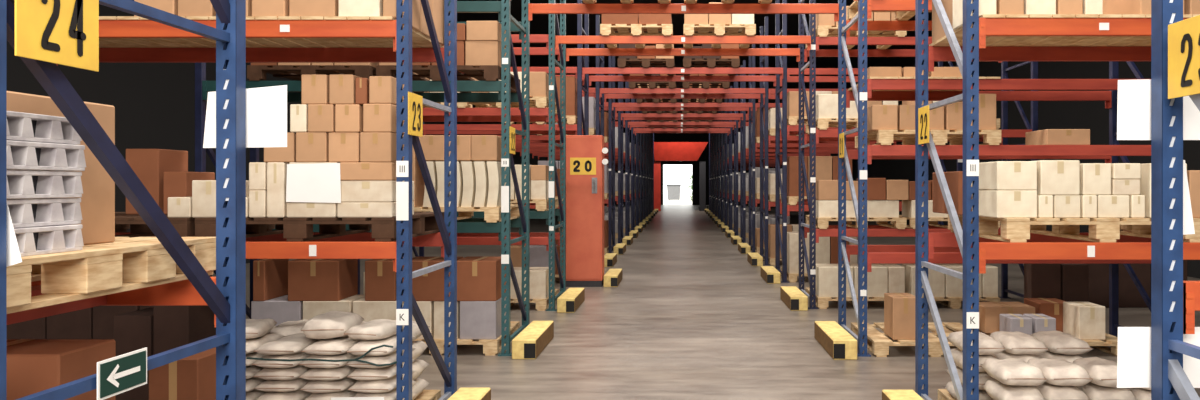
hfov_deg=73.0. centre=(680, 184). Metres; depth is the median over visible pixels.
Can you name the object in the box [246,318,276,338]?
sack
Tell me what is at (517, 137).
rail
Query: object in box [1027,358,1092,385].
sack
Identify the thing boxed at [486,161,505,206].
bundle
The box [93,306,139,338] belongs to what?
carton
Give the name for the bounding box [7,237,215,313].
pallet
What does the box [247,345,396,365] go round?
cord
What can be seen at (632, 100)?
rack
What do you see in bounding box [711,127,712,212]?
rack
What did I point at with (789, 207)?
rail
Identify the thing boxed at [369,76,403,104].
carton
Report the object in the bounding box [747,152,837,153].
rail
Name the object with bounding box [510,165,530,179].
carton
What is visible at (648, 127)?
rack
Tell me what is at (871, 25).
rail
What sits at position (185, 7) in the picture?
carton
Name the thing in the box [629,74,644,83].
carton
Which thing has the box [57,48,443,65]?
beam
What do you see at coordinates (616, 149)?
rail
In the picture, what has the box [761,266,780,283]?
guard
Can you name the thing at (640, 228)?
guard
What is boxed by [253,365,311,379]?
sack
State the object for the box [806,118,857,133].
pallet
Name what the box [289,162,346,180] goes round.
carton
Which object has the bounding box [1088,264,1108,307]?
carton
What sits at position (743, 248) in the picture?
guard
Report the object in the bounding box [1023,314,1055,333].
carton
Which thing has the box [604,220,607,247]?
carton
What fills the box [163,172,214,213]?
carton
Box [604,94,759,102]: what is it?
rail
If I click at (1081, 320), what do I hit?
carton
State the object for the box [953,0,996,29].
carton
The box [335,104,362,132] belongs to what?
carton
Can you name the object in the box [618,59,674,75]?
pallet
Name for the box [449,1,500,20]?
rail
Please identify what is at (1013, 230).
pallet
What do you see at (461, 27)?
carton
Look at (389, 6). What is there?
carton
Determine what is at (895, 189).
carton
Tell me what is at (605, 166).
carton
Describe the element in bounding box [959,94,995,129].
carton
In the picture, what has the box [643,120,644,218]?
rack
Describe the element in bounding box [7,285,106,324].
support rail
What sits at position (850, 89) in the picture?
deck
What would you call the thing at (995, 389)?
sack
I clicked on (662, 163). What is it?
trim
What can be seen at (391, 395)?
sack
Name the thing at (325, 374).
sack
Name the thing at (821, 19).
carton
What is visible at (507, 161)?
rack
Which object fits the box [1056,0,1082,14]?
carton
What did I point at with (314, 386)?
sack
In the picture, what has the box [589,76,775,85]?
rail
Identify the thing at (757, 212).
load
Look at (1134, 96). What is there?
sheet
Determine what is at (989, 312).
carton
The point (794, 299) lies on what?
guard
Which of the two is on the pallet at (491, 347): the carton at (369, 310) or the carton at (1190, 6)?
the carton at (369, 310)
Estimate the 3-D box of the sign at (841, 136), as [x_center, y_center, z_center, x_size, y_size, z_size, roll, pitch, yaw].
[1.745,-0.430,8.750,0.007,0.265,0.250,0,0,0]
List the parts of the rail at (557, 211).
rail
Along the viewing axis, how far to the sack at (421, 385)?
5.76 m
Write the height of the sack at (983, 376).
0.121 m
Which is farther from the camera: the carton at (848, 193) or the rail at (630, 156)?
the rail at (630, 156)
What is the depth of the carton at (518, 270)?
10.78 m
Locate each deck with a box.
[99,16,442,47]
[847,77,1000,90]
[929,14,1199,45]
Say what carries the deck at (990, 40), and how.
attached to the rack at (964, 238)
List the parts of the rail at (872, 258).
rail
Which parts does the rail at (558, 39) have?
rail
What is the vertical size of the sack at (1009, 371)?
0.134 m
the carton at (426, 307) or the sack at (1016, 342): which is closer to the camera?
the sack at (1016, 342)
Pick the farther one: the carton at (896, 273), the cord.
the carton at (896, 273)
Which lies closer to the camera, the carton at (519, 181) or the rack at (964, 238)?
the rack at (964, 238)
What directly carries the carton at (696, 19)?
on the pallet at (703, 29)
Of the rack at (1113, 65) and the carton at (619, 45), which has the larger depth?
the carton at (619, 45)
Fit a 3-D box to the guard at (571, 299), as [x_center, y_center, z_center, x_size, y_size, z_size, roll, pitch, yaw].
[-1.514,1.585,11.129,0.233,0.190,1.103,0,0,0]
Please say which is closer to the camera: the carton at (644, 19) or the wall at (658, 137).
the carton at (644, 19)
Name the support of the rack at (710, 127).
on the floor
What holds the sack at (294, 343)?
on the sack at (301, 355)
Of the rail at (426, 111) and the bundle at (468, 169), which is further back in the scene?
the rail at (426, 111)
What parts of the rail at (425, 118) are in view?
rail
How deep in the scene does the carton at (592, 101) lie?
16.68 m
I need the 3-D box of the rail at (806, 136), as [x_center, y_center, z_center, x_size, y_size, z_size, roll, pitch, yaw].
[3.300,-0.659,11.965,2.940,0.188,0.065,0,0,0]
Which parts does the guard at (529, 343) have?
kick plate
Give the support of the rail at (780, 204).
attached to the rack at (780, 185)
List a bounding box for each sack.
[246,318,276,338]
[246,334,284,353]
[246,352,266,365]
[246,365,263,378]
[246,377,265,391]
[246,389,267,399]
[251,352,311,367]
[252,333,320,354]
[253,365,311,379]
[253,378,310,391]
[256,389,312,399]
[267,320,307,335]
[298,352,358,367]
[298,365,356,380]
[300,311,363,338]
[300,377,358,392]
[301,335,361,354]
[305,388,357,399]
[344,319,403,339]
[345,347,415,367]
[346,334,414,355]
[347,359,414,379]
[347,370,415,392]
[354,380,417,399]
[412,321,429,340]
[412,341,427,359]
[412,359,428,380]
[412,378,428,399]
[944,381,992,399]
[946,331,1005,354]
[946,365,995,389]
[951,348,996,371]
[980,358,1047,385]
[982,380,1044,399]
[990,331,1048,353]
[992,351,1040,361]
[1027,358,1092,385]
[1031,330,1092,354]
[1033,350,1081,362]
[1033,382,1089,399]
[1072,357,1116,386]
[1076,382,1135,399]
[1127,388,1150,399]
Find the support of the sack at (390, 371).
on the sack at (383, 385)
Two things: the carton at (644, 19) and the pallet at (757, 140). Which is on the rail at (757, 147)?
the pallet at (757, 140)
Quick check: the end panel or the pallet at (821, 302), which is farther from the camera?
the end panel
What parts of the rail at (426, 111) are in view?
rail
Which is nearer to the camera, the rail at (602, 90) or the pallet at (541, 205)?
the pallet at (541, 205)
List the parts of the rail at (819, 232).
rail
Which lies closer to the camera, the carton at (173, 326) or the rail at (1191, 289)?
the rail at (1191, 289)
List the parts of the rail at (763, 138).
rail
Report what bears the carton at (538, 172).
on the carton at (539, 188)
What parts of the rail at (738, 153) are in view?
rail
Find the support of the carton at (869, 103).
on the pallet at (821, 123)
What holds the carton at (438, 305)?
on the pallet at (491, 347)
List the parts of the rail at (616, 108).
rail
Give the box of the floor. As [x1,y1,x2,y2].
[212,205,1199,399]
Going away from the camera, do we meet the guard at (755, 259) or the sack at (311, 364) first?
the sack at (311, 364)
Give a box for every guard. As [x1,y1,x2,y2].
[447,388,490,399]
[512,321,553,358]
[557,288,584,312]
[604,253,616,266]
[604,269,622,286]
[613,243,625,254]
[622,236,632,244]
[629,230,637,237]
[635,226,642,232]
[639,222,645,227]
[717,222,723,227]
[721,226,728,232]
[725,230,733,237]
[731,236,740,244]
[738,243,750,253]
[747,253,762,265]
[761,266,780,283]
[780,286,807,310]
[814,321,856,359]
[882,390,923,399]
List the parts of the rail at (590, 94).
rail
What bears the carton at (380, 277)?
on the carton at (369, 310)
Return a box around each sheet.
[7,204,21,266]
[203,85,286,147]
[286,163,340,202]
[331,397,383,399]
[1117,79,1199,139]
[1117,327,1199,387]
[1183,160,1194,234]
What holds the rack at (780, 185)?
on the floor
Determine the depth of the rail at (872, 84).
7.91 m
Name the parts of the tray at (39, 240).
panel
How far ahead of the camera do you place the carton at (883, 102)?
10.96 m
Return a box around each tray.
[7,111,81,144]
[7,140,85,170]
[7,170,82,198]
[7,198,82,227]
[14,224,83,256]
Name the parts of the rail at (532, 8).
rail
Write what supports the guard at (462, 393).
on the floor
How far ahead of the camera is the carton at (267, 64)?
7.96 m
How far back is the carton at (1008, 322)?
7.91 m
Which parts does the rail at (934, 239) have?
rail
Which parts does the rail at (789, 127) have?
rail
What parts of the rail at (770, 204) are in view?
rail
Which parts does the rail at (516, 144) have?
rail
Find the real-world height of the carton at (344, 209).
0.098 m
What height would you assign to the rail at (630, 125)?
0.188 m
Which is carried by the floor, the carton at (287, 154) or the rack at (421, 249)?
the rack at (421, 249)
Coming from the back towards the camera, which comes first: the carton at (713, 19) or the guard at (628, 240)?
the guard at (628, 240)
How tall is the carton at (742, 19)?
0.268 m
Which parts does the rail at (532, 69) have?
rail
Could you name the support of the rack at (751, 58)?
on the floor
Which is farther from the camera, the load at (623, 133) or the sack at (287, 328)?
the load at (623, 133)
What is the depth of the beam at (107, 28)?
5.01 m
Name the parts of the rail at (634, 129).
rail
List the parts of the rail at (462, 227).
rail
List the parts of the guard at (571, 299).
kick plate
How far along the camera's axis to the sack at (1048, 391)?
5.00 m
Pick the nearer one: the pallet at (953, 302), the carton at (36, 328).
the carton at (36, 328)
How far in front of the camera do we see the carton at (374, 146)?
5.06 m
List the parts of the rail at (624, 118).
rail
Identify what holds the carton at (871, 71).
on the deck at (850, 89)
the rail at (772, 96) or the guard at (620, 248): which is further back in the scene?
the guard at (620, 248)
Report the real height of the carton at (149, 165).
0.458 m
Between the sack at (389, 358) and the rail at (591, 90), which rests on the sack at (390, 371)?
the sack at (389, 358)
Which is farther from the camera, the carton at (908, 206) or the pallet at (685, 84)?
the pallet at (685, 84)
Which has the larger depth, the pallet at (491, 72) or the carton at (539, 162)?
the carton at (539, 162)
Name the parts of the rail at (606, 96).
rail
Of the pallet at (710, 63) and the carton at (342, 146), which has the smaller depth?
the carton at (342, 146)
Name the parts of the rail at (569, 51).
rail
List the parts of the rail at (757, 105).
rail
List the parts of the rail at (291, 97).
rail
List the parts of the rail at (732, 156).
rail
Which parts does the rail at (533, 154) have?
rail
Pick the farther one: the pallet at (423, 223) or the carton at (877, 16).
the carton at (877, 16)
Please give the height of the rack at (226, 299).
4.350 m
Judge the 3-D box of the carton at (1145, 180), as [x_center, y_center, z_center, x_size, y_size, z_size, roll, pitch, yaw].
[3.022,0.035,5.213,0.232,0.341,0.447,0,0,-1]
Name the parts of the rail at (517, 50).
rail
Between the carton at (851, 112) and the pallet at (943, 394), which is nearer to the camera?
the pallet at (943, 394)
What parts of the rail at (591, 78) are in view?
rail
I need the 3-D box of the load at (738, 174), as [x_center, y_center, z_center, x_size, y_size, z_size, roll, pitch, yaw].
[2.540,-0.020,29.160,1.100,0.734,1.060,0,0,0]
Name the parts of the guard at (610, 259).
kick plate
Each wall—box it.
[7,0,559,262]
[604,120,781,204]
[831,31,1199,278]
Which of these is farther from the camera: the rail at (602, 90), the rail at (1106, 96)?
the rail at (602, 90)
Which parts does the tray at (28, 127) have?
panel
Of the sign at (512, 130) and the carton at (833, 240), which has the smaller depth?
the sign at (512, 130)
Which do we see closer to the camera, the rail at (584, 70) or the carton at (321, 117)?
the carton at (321, 117)
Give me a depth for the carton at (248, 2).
5.05 m
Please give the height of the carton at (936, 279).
0.413 m
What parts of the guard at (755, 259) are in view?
kick plate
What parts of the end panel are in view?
number plate, handle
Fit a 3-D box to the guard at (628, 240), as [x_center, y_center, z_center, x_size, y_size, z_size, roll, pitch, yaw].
[-1.514,1.585,22.928,0.233,0.190,1.103,0,0,0]
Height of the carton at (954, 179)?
0.300 m
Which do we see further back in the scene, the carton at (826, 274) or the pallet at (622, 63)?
the pallet at (622, 63)
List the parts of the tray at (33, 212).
panel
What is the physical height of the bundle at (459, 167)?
0.450 m
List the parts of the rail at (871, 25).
rail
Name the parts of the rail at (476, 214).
rail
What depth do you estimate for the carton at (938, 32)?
5.80 m
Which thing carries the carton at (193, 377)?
on the floor
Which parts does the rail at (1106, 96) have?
rail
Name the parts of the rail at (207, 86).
rail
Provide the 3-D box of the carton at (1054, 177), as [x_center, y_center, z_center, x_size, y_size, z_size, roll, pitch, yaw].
[2.355,-0.046,5.217,0.244,0.216,0.447,0,0,0]
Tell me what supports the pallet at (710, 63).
on the rail at (591, 78)
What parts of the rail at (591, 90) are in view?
rail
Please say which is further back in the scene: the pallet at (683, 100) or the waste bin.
the waste bin
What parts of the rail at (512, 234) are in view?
rail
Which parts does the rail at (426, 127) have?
rail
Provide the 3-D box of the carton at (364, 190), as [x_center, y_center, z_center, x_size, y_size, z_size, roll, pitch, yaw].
[-1.981,0.039,5.273,0.329,0.135,0.417,0,0,1]
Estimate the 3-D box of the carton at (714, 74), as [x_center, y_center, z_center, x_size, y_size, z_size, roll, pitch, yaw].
[0.841,-2.300,16.990,0.311,0.274,0.486,0,0,0]
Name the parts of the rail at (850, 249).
rail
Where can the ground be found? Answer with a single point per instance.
(684, 200)
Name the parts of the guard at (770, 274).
kick plate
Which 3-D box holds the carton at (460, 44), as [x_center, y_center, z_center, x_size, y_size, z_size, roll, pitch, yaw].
[-2.310,-1.302,8.205,0.320,0.248,0.496,0,0,0]
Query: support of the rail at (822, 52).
attached to the rack at (1034, 64)
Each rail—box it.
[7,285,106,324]
[31,277,215,326]
[115,232,443,257]
[202,81,500,99]
[246,242,395,271]
[272,222,500,240]
[287,93,521,109]
[423,108,548,121]
[423,114,558,126]
[423,124,576,134]
[423,129,583,134]
[426,211,548,224]
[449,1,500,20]
[449,22,521,39]
[449,232,559,245]
[457,218,521,234]
[457,237,548,250]
[471,135,559,139]
[510,67,576,77]
[511,34,548,48]
[513,47,559,60]
[513,148,617,154]
[515,140,559,142]
[515,143,607,148]
[515,147,606,148]
[520,152,616,155]
[524,205,562,208]
[525,209,559,221]
[528,3,838,21]
[532,152,624,157]
[548,156,630,160]
[555,36,810,49]
[566,48,799,61]
[582,68,782,78]
[582,88,595,96]
[582,93,599,101]
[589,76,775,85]
[600,88,764,97]
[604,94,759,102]
[612,103,752,110]
[615,107,748,113]
[621,113,742,119]
[623,117,740,122]
[628,122,735,127]
[630,125,733,129]
[633,128,729,133]
[635,131,728,134]
[732,156,781,160]
[738,153,830,158]
[746,148,849,154]
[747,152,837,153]
[755,103,781,110]
[755,143,874,150]
[755,199,806,206]
[757,147,856,148]
[763,94,781,102]
[763,138,895,146]
[768,89,847,97]
[768,136,801,144]
[768,202,901,210]
[780,76,857,85]
[780,129,806,138]
[780,204,901,213]
[787,68,867,78]
[787,125,855,135]
[787,205,901,215]
[804,49,1002,62]
[804,134,1002,144]
[804,225,1000,237]
[816,37,931,50]
[816,130,1031,142]
[816,229,1000,242]
[846,20,931,37]
[846,91,1111,107]
[846,245,971,261]
[847,150,1111,163]
[867,0,931,18]
[867,79,1141,97]
[867,145,1150,163]
[867,253,1150,271]
[928,46,1150,71]
[928,233,1150,257]
[979,18,1187,48]
[979,242,1199,272]
[1183,281,1199,333]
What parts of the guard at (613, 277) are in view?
kick plate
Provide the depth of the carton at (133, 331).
5.30 m
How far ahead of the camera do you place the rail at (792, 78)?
14.89 m
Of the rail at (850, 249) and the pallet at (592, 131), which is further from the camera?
the pallet at (592, 131)
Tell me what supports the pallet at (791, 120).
on the rail at (789, 127)
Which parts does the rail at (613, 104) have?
rail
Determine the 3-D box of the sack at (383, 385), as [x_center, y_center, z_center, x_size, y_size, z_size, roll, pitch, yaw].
[-1.921,1.258,5.195,0.282,0.077,0.529,0,0,0]
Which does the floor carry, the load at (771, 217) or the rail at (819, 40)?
the load at (771, 217)
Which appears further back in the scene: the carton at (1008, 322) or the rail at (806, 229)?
the rail at (806, 229)
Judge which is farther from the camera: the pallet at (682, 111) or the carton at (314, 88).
the pallet at (682, 111)
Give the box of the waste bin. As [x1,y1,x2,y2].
[666,185,680,200]
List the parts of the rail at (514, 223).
rail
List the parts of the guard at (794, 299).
kick plate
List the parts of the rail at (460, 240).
rail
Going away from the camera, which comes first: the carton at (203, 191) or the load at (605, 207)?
the carton at (203, 191)
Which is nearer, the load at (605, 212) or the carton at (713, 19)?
the carton at (713, 19)
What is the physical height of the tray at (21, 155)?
0.081 m
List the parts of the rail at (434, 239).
rail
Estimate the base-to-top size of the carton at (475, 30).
0.195 m
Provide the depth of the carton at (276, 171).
5.06 m
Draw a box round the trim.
[662,163,692,204]
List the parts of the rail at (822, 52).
rail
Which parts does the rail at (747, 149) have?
rail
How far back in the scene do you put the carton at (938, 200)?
5.91 m
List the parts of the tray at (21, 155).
panel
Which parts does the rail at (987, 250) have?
rail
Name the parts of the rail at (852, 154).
rail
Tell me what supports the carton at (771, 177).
on the pallet at (771, 197)
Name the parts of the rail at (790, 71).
rail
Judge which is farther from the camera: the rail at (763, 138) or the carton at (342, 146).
the rail at (763, 138)
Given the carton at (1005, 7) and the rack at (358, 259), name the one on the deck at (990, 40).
the carton at (1005, 7)
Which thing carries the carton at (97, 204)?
on the pallet at (124, 264)
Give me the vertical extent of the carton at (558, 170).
0.476 m
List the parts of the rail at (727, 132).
rail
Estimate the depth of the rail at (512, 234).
11.77 m
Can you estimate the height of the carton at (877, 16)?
0.274 m
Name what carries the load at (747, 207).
on the floor
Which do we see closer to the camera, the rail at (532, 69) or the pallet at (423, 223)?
the pallet at (423, 223)
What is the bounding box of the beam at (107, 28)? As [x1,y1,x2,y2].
[99,20,395,51]
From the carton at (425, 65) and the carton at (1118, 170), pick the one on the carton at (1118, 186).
the carton at (1118, 170)
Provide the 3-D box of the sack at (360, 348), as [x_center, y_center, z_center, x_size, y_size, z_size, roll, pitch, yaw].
[-1.922,1.024,5.182,0.279,0.077,0.528,0,0,1]
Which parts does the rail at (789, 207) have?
rail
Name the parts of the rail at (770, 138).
rail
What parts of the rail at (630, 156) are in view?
rail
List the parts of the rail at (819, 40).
rail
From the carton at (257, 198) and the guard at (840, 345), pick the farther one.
the guard at (840, 345)
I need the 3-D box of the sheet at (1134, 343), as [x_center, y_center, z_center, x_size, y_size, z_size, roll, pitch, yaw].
[1.800,0.645,3.017,0.337,0.228,0.009,0,0,0]
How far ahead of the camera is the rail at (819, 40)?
10.93 m
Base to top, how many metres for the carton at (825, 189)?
0.274 m
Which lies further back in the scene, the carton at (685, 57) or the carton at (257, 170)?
the carton at (685, 57)
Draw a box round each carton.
[7,91,114,244]
[7,317,46,338]
[7,339,115,399]
[47,307,92,338]
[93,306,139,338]
[114,307,152,399]
[126,149,187,213]
[134,0,177,15]
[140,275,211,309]
[149,347,215,399]
[153,306,215,354]
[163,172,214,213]
[168,197,191,217]
[178,0,215,15]
[192,180,249,217]
[246,0,251,15]
[246,197,248,217]
[249,162,266,189]
[249,190,266,217]
[251,63,277,66]
[251,295,302,325]
[252,0,288,15]
[253,259,288,300]
[264,132,295,162]
[267,162,288,217]
[278,63,310,66]
[287,202,336,217]
[288,259,357,300]
[289,0,337,15]
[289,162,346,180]
[290,104,307,132]
[296,132,328,161]
[301,74,328,104]
[303,295,364,319]
[308,104,334,132]
[311,63,339,72]
[328,132,359,162]
[329,74,360,104]
[334,63,378,67]
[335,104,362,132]
[337,201,413,217]
[338,0,382,15]
[340,162,412,180]
[341,180,413,201]
[353,297,404,321]
[355,78,369,104]
[360,132,412,162]
[363,104,404,134]
[363,272,364,294]
[365,256,403,300]
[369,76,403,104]
[379,63,413,72]
[383,0,419,30]
[403,256,462,300]
[412,63,430,67]
[412,148,424,206]
[412,301,433,339]
[418,0,431,37]
[419,135,443,161]
[431,41,464,72]
[432,0,443,45]
[434,301,459,338]
[449,23,466,41]
[449,135,473,161]
[457,256,505,300]
[460,297,505,338]
[465,41,505,71]
[466,21,505,47]
[471,135,505,161]
[505,72,530,97]
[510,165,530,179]
[510,180,514,199]
[510,245,525,266]
[510,267,521,298]
[515,180,530,199]
[524,267,548,298]
[530,72,548,100]
[530,245,556,274]
[531,165,548,180]
[531,180,548,199]
[538,161,558,168]
[551,76,576,115]
[551,169,562,196]
[555,245,562,274]
[582,97,595,128]
[599,112,607,136]
[601,14,638,30]
[604,165,607,192]
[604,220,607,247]
[618,44,636,62]
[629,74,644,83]
[637,46,655,62]
[639,14,671,30]
[656,44,673,62]
[684,14,707,30]
[684,46,701,62]
[702,44,720,62]
[708,2,730,30]
[714,74,728,83]
[721,44,738,62]
[731,14,753,30]
[755,108,770,137]
[755,178,764,192]
[755,228,764,246]
[768,108,781,128]
[768,174,781,193]
[768,224,791,257]
[787,91,813,116]
[787,156,807,195]
[787,232,808,273]
[790,224,798,231]
[807,232,829,268]
[808,156,831,186]
[812,180,837,199]
[812,200,862,217]
[813,14,834,31]
[813,94,842,119]
[813,264,853,296]
[816,91,831,95]
[829,6,848,32]
[830,237,848,263]
[832,156,851,180]
[842,181,862,199]
[843,95,863,119]
[849,237,856,263]
[849,264,887,296]
[857,178,885,199]
[862,67,901,78]
[862,105,897,132]
[863,200,898,217]
[867,101,881,106]
[873,12,889,32]
[880,264,904,292]
[882,101,897,104]
[883,12,896,32]
[884,293,914,339]
[886,180,908,199]
[898,105,914,130]
[902,67,923,76]
[902,101,931,104]
[902,200,947,217]
[902,264,944,296]
[909,181,930,199]
[928,67,961,76]
[928,180,932,199]
[929,106,943,129]
[932,0,953,42]
[933,172,945,213]
[936,264,981,296]
[944,102,962,130]
[945,171,971,214]
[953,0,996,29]
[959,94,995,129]
[971,161,1036,189]
[971,302,1034,332]
[979,190,1036,217]
[982,264,997,296]
[997,0,1023,14]
[1000,314,1031,334]
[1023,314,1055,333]
[1024,0,1055,14]
[1024,264,1060,299]
[1024,298,1066,331]
[1025,129,1089,144]
[1036,160,1079,194]
[1037,195,1052,217]
[1052,195,1079,217]
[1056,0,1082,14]
[1061,264,1088,301]
[1063,302,1104,339]
[1079,163,1110,194]
[1080,195,1096,217]
[1083,0,1102,14]
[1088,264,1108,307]
[1096,195,1128,217]
[1103,0,1183,13]
[1110,163,1140,178]
[1111,179,1139,194]
[1119,264,1150,307]
[1129,195,1144,217]
[1140,163,1186,217]
[1183,260,1186,280]
[1184,0,1199,13]
[1187,170,1199,217]
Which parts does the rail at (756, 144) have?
rail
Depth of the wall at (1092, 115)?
19.99 m
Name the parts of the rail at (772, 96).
rail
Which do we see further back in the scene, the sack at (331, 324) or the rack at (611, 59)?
the rack at (611, 59)
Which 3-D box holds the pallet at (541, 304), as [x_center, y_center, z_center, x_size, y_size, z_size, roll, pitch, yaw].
[-2.400,1.605,11.300,1.200,0.150,1.100,0,0,0]
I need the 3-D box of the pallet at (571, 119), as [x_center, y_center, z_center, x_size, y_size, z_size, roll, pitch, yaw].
[-2.400,-1.108,14.250,1.200,0.150,1.100,0,0,0]
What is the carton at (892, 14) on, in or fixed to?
on the pallet at (821, 31)
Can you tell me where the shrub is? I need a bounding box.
[687,175,691,200]
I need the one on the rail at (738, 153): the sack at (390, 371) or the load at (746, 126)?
the load at (746, 126)
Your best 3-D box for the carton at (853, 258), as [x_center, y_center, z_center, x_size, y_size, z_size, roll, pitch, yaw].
[2.979,1.184,14.155,0.134,0.692,0.496,0,0,0]
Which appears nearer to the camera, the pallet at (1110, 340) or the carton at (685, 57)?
the pallet at (1110, 340)
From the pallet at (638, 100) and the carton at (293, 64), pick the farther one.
the pallet at (638, 100)
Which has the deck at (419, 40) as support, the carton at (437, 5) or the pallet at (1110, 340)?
the carton at (437, 5)
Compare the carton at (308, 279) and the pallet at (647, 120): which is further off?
the pallet at (647, 120)
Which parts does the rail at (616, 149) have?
rail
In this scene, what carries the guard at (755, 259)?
on the floor
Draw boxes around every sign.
[15,0,98,71]
[97,347,146,399]
[408,92,422,136]
[510,127,514,153]
[839,133,843,157]
[918,105,928,144]
[1168,15,1199,98]
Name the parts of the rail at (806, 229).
rail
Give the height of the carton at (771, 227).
0.688 m
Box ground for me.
[663,196,691,204]
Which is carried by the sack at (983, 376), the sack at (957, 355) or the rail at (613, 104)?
the sack at (957, 355)
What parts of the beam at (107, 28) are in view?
rail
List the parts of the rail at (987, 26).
rail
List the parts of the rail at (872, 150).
rail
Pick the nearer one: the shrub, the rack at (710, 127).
the rack at (710, 127)
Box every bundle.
[423,161,437,206]
[435,161,449,206]
[449,161,462,206]
[461,161,475,206]
[474,161,488,206]
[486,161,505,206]
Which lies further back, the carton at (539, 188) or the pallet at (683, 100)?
the pallet at (683, 100)
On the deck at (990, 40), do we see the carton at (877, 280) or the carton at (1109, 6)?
the carton at (1109, 6)
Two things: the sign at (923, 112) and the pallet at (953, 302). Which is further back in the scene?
the pallet at (953, 302)
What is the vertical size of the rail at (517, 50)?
0.188 m
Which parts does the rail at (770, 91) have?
rail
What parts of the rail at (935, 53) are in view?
rail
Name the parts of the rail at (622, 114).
rail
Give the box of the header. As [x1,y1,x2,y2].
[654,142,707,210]
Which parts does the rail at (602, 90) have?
rail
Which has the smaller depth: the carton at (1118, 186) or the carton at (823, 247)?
the carton at (1118, 186)
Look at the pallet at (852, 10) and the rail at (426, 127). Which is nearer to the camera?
the pallet at (852, 10)
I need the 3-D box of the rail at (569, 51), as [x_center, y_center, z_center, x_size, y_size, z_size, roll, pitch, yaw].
[0.030,-1.919,11.880,3.440,0.188,0.065,0,0,0]
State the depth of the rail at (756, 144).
19.78 m
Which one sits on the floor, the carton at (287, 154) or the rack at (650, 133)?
the rack at (650, 133)
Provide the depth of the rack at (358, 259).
11.76 m
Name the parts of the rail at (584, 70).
rail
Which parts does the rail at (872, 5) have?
rail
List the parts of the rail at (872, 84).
rail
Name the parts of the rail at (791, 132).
rail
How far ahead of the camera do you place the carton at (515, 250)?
13.73 m
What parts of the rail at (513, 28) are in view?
rail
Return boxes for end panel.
[566,135,607,286]
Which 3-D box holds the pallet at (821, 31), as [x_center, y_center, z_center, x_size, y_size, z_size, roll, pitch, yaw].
[2.460,-2.088,11.470,1.200,0.150,1.100,0,0,0]
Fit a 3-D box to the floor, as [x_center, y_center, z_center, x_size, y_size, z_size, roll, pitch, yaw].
[0.000,1.780,30.650,18.600,0.200,75.300,0,0,0]
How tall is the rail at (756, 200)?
0.188 m
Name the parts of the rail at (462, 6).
rail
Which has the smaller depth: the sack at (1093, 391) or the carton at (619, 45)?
the sack at (1093, 391)
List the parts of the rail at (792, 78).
rail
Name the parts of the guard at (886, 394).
kick plate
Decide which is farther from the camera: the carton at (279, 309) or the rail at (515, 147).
the rail at (515, 147)
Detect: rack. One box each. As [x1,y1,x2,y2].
[0,0,245,399]
[195,63,258,318]
[357,259,359,294]
[396,0,456,399]
[403,107,423,256]
[498,0,529,355]
[546,0,565,310]
[577,0,588,134]
[596,15,603,135]
[608,56,614,252]
[618,67,622,242]
[625,82,629,235]
[631,99,634,229]
[636,99,638,225]
[640,111,642,221]
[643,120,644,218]
[645,120,647,218]
[648,127,649,214]
[650,133,651,213]
[652,133,653,210]
[709,127,710,210]
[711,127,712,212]
[713,120,714,214]
[715,120,716,215]
[718,111,719,218]
[721,111,723,222]
[724,99,727,225]
[729,86,731,229]
[734,75,737,235]
[740,60,745,242]
[749,44,754,252]
[760,17,769,265]
[775,0,788,282]
[799,0,817,308]
[838,0,870,356]
[915,0,978,399]
[938,61,962,224]
[999,61,1037,298]
[1109,61,1150,336]
[1151,0,1199,399]
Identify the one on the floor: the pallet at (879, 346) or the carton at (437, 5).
the pallet at (879, 346)
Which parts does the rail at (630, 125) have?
rail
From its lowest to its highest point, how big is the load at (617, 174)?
0.734 m
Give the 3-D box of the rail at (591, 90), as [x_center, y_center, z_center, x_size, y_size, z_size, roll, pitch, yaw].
[-3.240,-1.919,16.685,2.940,0.188,0.065,0,0,0]
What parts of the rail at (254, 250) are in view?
rail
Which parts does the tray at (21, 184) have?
panel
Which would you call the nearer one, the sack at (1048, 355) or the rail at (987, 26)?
the rail at (987, 26)
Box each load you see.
[604,206,630,227]
[604,211,624,232]
[615,127,617,147]
[615,174,624,194]
[615,176,617,195]
[615,217,617,237]
[623,133,624,151]
[720,201,739,217]
[732,172,747,193]
[732,206,758,227]
[738,132,739,152]
[738,174,747,194]
[738,211,764,231]
[746,126,747,147]
[746,177,748,195]
[746,218,747,237]
[748,167,781,196]
[748,214,789,241]
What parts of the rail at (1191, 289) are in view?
rail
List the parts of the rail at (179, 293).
rail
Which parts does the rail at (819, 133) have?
rail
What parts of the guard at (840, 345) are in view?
kick plate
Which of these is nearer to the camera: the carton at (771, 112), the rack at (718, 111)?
the carton at (771, 112)
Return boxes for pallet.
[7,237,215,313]
[115,212,274,237]
[195,212,443,241]
[247,65,395,92]
[376,65,519,92]
[414,204,519,221]
[414,321,519,355]
[414,390,440,399]
[423,102,471,107]
[457,96,556,113]
[505,115,582,127]
[510,198,558,210]
[510,289,558,310]
[537,128,595,134]
[583,0,670,3]
[600,24,672,47]
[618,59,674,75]
[629,82,675,87]
[637,99,676,102]
[642,111,676,112]
[647,120,677,121]
[682,99,721,102]
[682,111,716,112]
[682,120,712,121]
[683,24,755,47]
[683,59,739,75]
[683,82,728,87]
[684,0,771,3]
[755,137,763,142]
[755,193,780,198]
[755,246,764,252]
[768,128,798,135]
[768,194,801,201]
[768,256,781,264]
[781,196,806,204]
[781,267,807,282]
[787,116,812,124]
[806,26,906,48]
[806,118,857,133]
[806,215,906,228]
[806,287,883,308]
[847,0,931,20]
[851,322,962,356]
[855,130,1000,149]
[891,215,999,228]
[922,297,999,308]
[938,389,955,399]
[948,214,1199,242]
[979,330,1117,355]
[996,118,999,129]
[1121,225,1131,231]
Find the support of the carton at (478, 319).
on the pallet at (491, 347)
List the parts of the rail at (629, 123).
rail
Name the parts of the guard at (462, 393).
kick plate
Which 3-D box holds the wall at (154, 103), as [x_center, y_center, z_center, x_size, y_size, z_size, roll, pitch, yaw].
[-9.400,-2.020,30.650,0.200,7.800,75.300,0,0,0]
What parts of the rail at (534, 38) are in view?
rail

